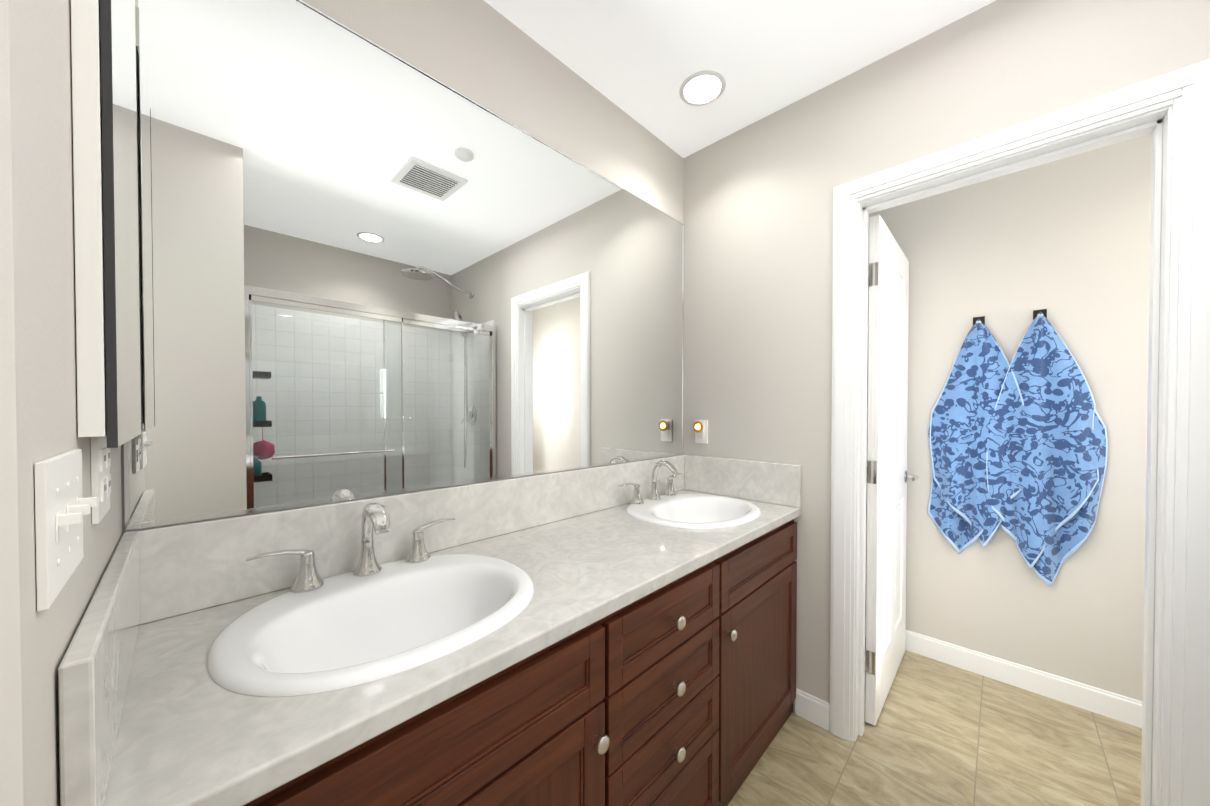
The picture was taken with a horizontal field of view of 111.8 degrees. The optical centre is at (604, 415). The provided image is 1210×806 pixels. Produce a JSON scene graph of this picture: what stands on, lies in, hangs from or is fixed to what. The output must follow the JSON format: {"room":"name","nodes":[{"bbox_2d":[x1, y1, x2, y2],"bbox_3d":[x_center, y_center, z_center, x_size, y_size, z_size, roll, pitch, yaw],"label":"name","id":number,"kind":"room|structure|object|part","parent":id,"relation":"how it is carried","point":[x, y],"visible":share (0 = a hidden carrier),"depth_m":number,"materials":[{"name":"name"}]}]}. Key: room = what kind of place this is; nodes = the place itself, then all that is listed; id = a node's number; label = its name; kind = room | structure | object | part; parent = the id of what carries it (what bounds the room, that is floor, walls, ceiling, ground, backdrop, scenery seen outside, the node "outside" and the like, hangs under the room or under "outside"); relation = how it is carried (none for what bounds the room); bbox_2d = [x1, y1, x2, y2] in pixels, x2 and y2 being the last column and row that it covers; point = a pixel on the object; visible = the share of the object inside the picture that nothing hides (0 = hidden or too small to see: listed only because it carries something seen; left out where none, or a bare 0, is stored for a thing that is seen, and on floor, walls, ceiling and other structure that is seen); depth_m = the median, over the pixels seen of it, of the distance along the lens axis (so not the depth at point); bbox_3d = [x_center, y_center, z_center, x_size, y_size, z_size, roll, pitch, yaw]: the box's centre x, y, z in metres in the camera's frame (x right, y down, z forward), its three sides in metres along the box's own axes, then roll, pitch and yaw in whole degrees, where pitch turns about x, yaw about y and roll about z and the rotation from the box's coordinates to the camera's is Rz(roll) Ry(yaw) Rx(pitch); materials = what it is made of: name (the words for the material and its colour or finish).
{"room":"bathroom","nodes":[
{"label":"bathroom","id":0,"kind":"room"},
{"bbox_2d":[0,0,121,805],"bbox_3d":[-0.694,-0.012,0.477,0.677,2.540,0.120,1,1,44],"label":"wall","id":1,"kind":"structure","parent":0,"point":[38,393],"depth_m":0.32,"materials":[{"name":"paint"}]},
{"bbox_2d":[34,449,97,610],"bbox_3d":[-0.492,0.093,0.379,0.162,0.115,0.018,1,1,44],"label":"light switch","id":2,"kind":"object","parent":1,"relation":"attached to","point":[63,506],"visible":1,"depth_m":0.34,"materials":[{"name":"white plastic"}]},
{"bbox_2d":[90,436,110,523],"bbox_3d":[-0.677,0.077,0.552,0.116,0.115,0.008,1,1,44],"label":"electrical outlet plate","id":3,"kind":"object","parent":1,"relation":"attached to","point":[100,471],"visible":0.98,"depth_m":0.53,"materials":[{"name":"white plastic"}]},
{"bbox_2d":[71,0,140,447],"bbox_3d":[-0.700,-0.381,0.583,0.385,0.832,0.028,1,1,44],"label":"medicine cabinet mirror","id":4,"kind":"object","parent":1,"relation":"attached to","point":[104,105],"visible":1,"depth_m":0.46,"materials":[{"name":"white mirror"}]},
{"bbox_2d":[121,0,682,535],"bbox_3d":[-0.378,-0.024,1.375,0.120,2.540,4.100,1,1,44],"label":"wall","id":5,"kind":"structure","parent":0,"point":[487,56],"depth_m":1.36,"materials":[{"name":"paint"}]},
{"bbox_2d":[124,0,683,530],"bbox_3d":[-0.246,-0.377,1.413,0.008,1.162,1.847,1,1,44],"label":"vanity mirror","id":6,"kind":"object","parent":5,"relation":"attached to","point":[368,268],"visible":0.92,"depth_m":1.03,"materials":[{"name":"silver mirror"}]},
{"bbox_2d":[484,0,995,157],"bbox_3d":[0.595,-1.331,0.415,2.830,0.100,4.100,1,1,44],"label":"ceiling","id":7,"kind":"structure","parent":0,"point":[640,61],"depth_m":1.43,"materials":[{"name":"paint"}]},
{"bbox_2d":[679,70,725,105],"bbox_3d":[0.386,-1.292,1.622,0.180,0.008,0.180,1,1,44],"label":"recessed light","id":8,"kind":"object","parent":7,"relation":"in","point":[702,88],"visible":1,"depth_m":1.61,"materials":[{"name":"white plastic"}]},
{"bbox_2d":[727,637,1141,805],"bbox_3d":[0.595,1.309,0.449,2.830,0.100,4.100,1,1,44],"label":"floor","id":9,"kind":"structure","parent":0,"point":[939,733],"depth_m":1.50,"materials":[{"name":"tile"}]},
{"bbox_2d":[66,522,796,805],"bbox_3d":[-0.033,0.846,1.223,0.600,0.806,1.852,1,1,44],"label":"bathroom vanity","id":10,"kind":"object","parent":9,"relation":"on","point":[616,635],"depth_m":0.93,"materials":[{"name":"brown wood"}]},
{"bbox_2d":[70,487,800,805],"bbox_3d":[-0.042,0.416,1.226,0.576,0.065,1.852,1,1,44],"label":"countertop","id":11,"kind":"structure","parent":10,"relation":"on","point":[240,700],"depth_m":0.73,"materials":[{"name":"white stone"}]},
{"bbox_2d":[246,503,454,592],"bbox_3d":[-0.537,0.288,0.948,0.148,0.171,0.438,1,1,44],"label":"faucet","id":12,"kind":"object","parent":11,"relation":"on","point":[368,574],"depth_m":0.96,"materials":[{"name":"silver metal"}]},
{"bbox_2d":[207,554,533,696],"bbox_3d":[-0.428,0.455,0.846,0.489,0.159,0.563,1,1,44],"label":"sink","id":13,"kind":"object","parent":11,"relation":"in","point":[351,631],"depth_m":0.84,"materials":[{"name":"white ceramic"}]},
{"bbox_2d":[618,460,680,504],"bbox_3d":[0.247,0.278,1.756,0.148,0.171,0.438,1,1,44],"label":"faucet","id":14,"kind":"object","parent":11,"relation":"on","point":[670,497],"depth_m":1.76,"materials":[{"name":"silver metal"}]},
{"bbox_2d":[626,493,760,528],"bbox_3d":[0.355,0.444,1.653,0.489,0.159,0.563,1,1,44],"label":"sink","id":15,"kind":"object","parent":11,"relation":"in","point":[664,510],"depth_m":1.73,"materials":[{"name":"white ceramic"}]},
{"bbox_2d":[683,0,1209,711],"bbox_3d":[1.368,-0.022,1.228,2.590,2.540,0.120,1,1,44],"label":"wall","id":16,"kind":"structure","parent":0,"point":[758,229],"depth_m":1.65,"materials":[{"name":"paint"}]},
{"bbox_2d":[693,420,707,443],"bbox_3d":[0.459,0.079,1.996,0.070,0.115,0.045,1,1,44],"label":"outlet","id":17,"kind":"object","parent":16,"relation":"attached to","point":[700,428],"visible":1,"depth_m":1.99,"materials":[{"name":"white plastic"}]},
{"bbox_2d":[795,688,828,730],"bbox_3d":[0.840,1.191,1.663,0.130,0.104,0.014,1,1,44],"label":"baseboard","id":18,"kind":"structure","parent":16,"relation":"attached to","point":[811,708],"depth_m":1.66,"materials":[{"name":"white wood"}]},
{"bbox_2d":[865,214,918,725],"bbox_3d":[1.291,0.219,1.861,0.144,2.018,0.746,1,1,44],"label":"door","id":19,"kind":"structure","parent":16,"relation":"in","point":[888,317],"depth_m":1.74,"materials":[{"name":"white wood"}]},
{"bbox_3d":[1.043,0.213,1.613,0.040,1.630,0.043,1,1,44],"label":"door hinges","id":20,"kind":"part","parent":19,"relation":"part of","materials":[{"name":"silver metal"}]},
{"bbox_3d":[1.488,0.308,2.066,0.144,0.064,0.179,1,1,44],"label":"handle","id":21,"kind":"part","parent":19,"relation":"part of","materials":[{"name":"silver metal"}]},
{"bbox_2d":[829,59,1209,805],"bbox_3d":[1.245,0.182,1.350,0.868,2.129,0.160,1,1,44],"label":"door frame","id":22,"kind":"structure","parent":16,"relation":"attached to","point":[1171,111],"depth_m":1.09,"materials":[{"name":"white wood"}]},
{"bbox_2d":[865,133,1151,700],"bbox_3d":[1.980,-0.030,1.860,2.830,2.540,0.120,1,1,44],"label":"wall","id":23,"kind":"structure","parent":0,"point":[1065,242],"depth_m":1.80,"materials":[{"name":"paint"}]},
{"bbox_2d":[973,316,984,325],"bbox_3d":[1.774,-0.451,1.943,0.042,0.042,0.040,1,1,44],"label":"wall hook","id":24,"kind":"object","parent":23,"relation":"attached to","point":[982,319],"depth_m":1.95,"materials":[{"name":"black metal"}]},
{"bbox_2d":[927,321,1023,553],"bbox_3d":[1.764,0.109,1.931,0.395,1.133,0.067,1,1,44],"label":"hanging towel","id":25,"kind":"object","parent":24,"relation":"hanging from","point":[965,431],"visible":0.9,"depth_m":1.95,"materials":[{"name":"blue fabric"}]},
{"bbox_2d":[865,617,1141,727],"bbox_3d":[1.970,1.189,1.793,2.490,0.104,0.014,1,1,44],"label":"baseboard","id":26,"kind":"structure","parent":23,"relation":"attached to","point":[1121,708],"depth_m":1.84,"materials":[{"name":"white wood"}]},
{"bbox_2d":[1033,309,1046,319],"bbox_3d":[1.917,-0.449,1.804,0.042,0.042,0.040,1,1,44],"label":"wall hook","id":27,"kind":"object","parent":23,"relation":"attached to","point":[1035,314],"depth_m":1.81,"materials":[{"name":"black metal"}]},
{"bbox_2d":[986,314,1107,586],"bbox_3d":[1.906,0.144,1.793,0.380,1.198,0.067,1,1,44],"label":"hanging towel","id":28,"kind":"object","parent":27,"relation":"hanging from","point":[1047,514],"visible":1,"depth_m":1.77,"materials":[{"name":"blue fabric"}]}
]}

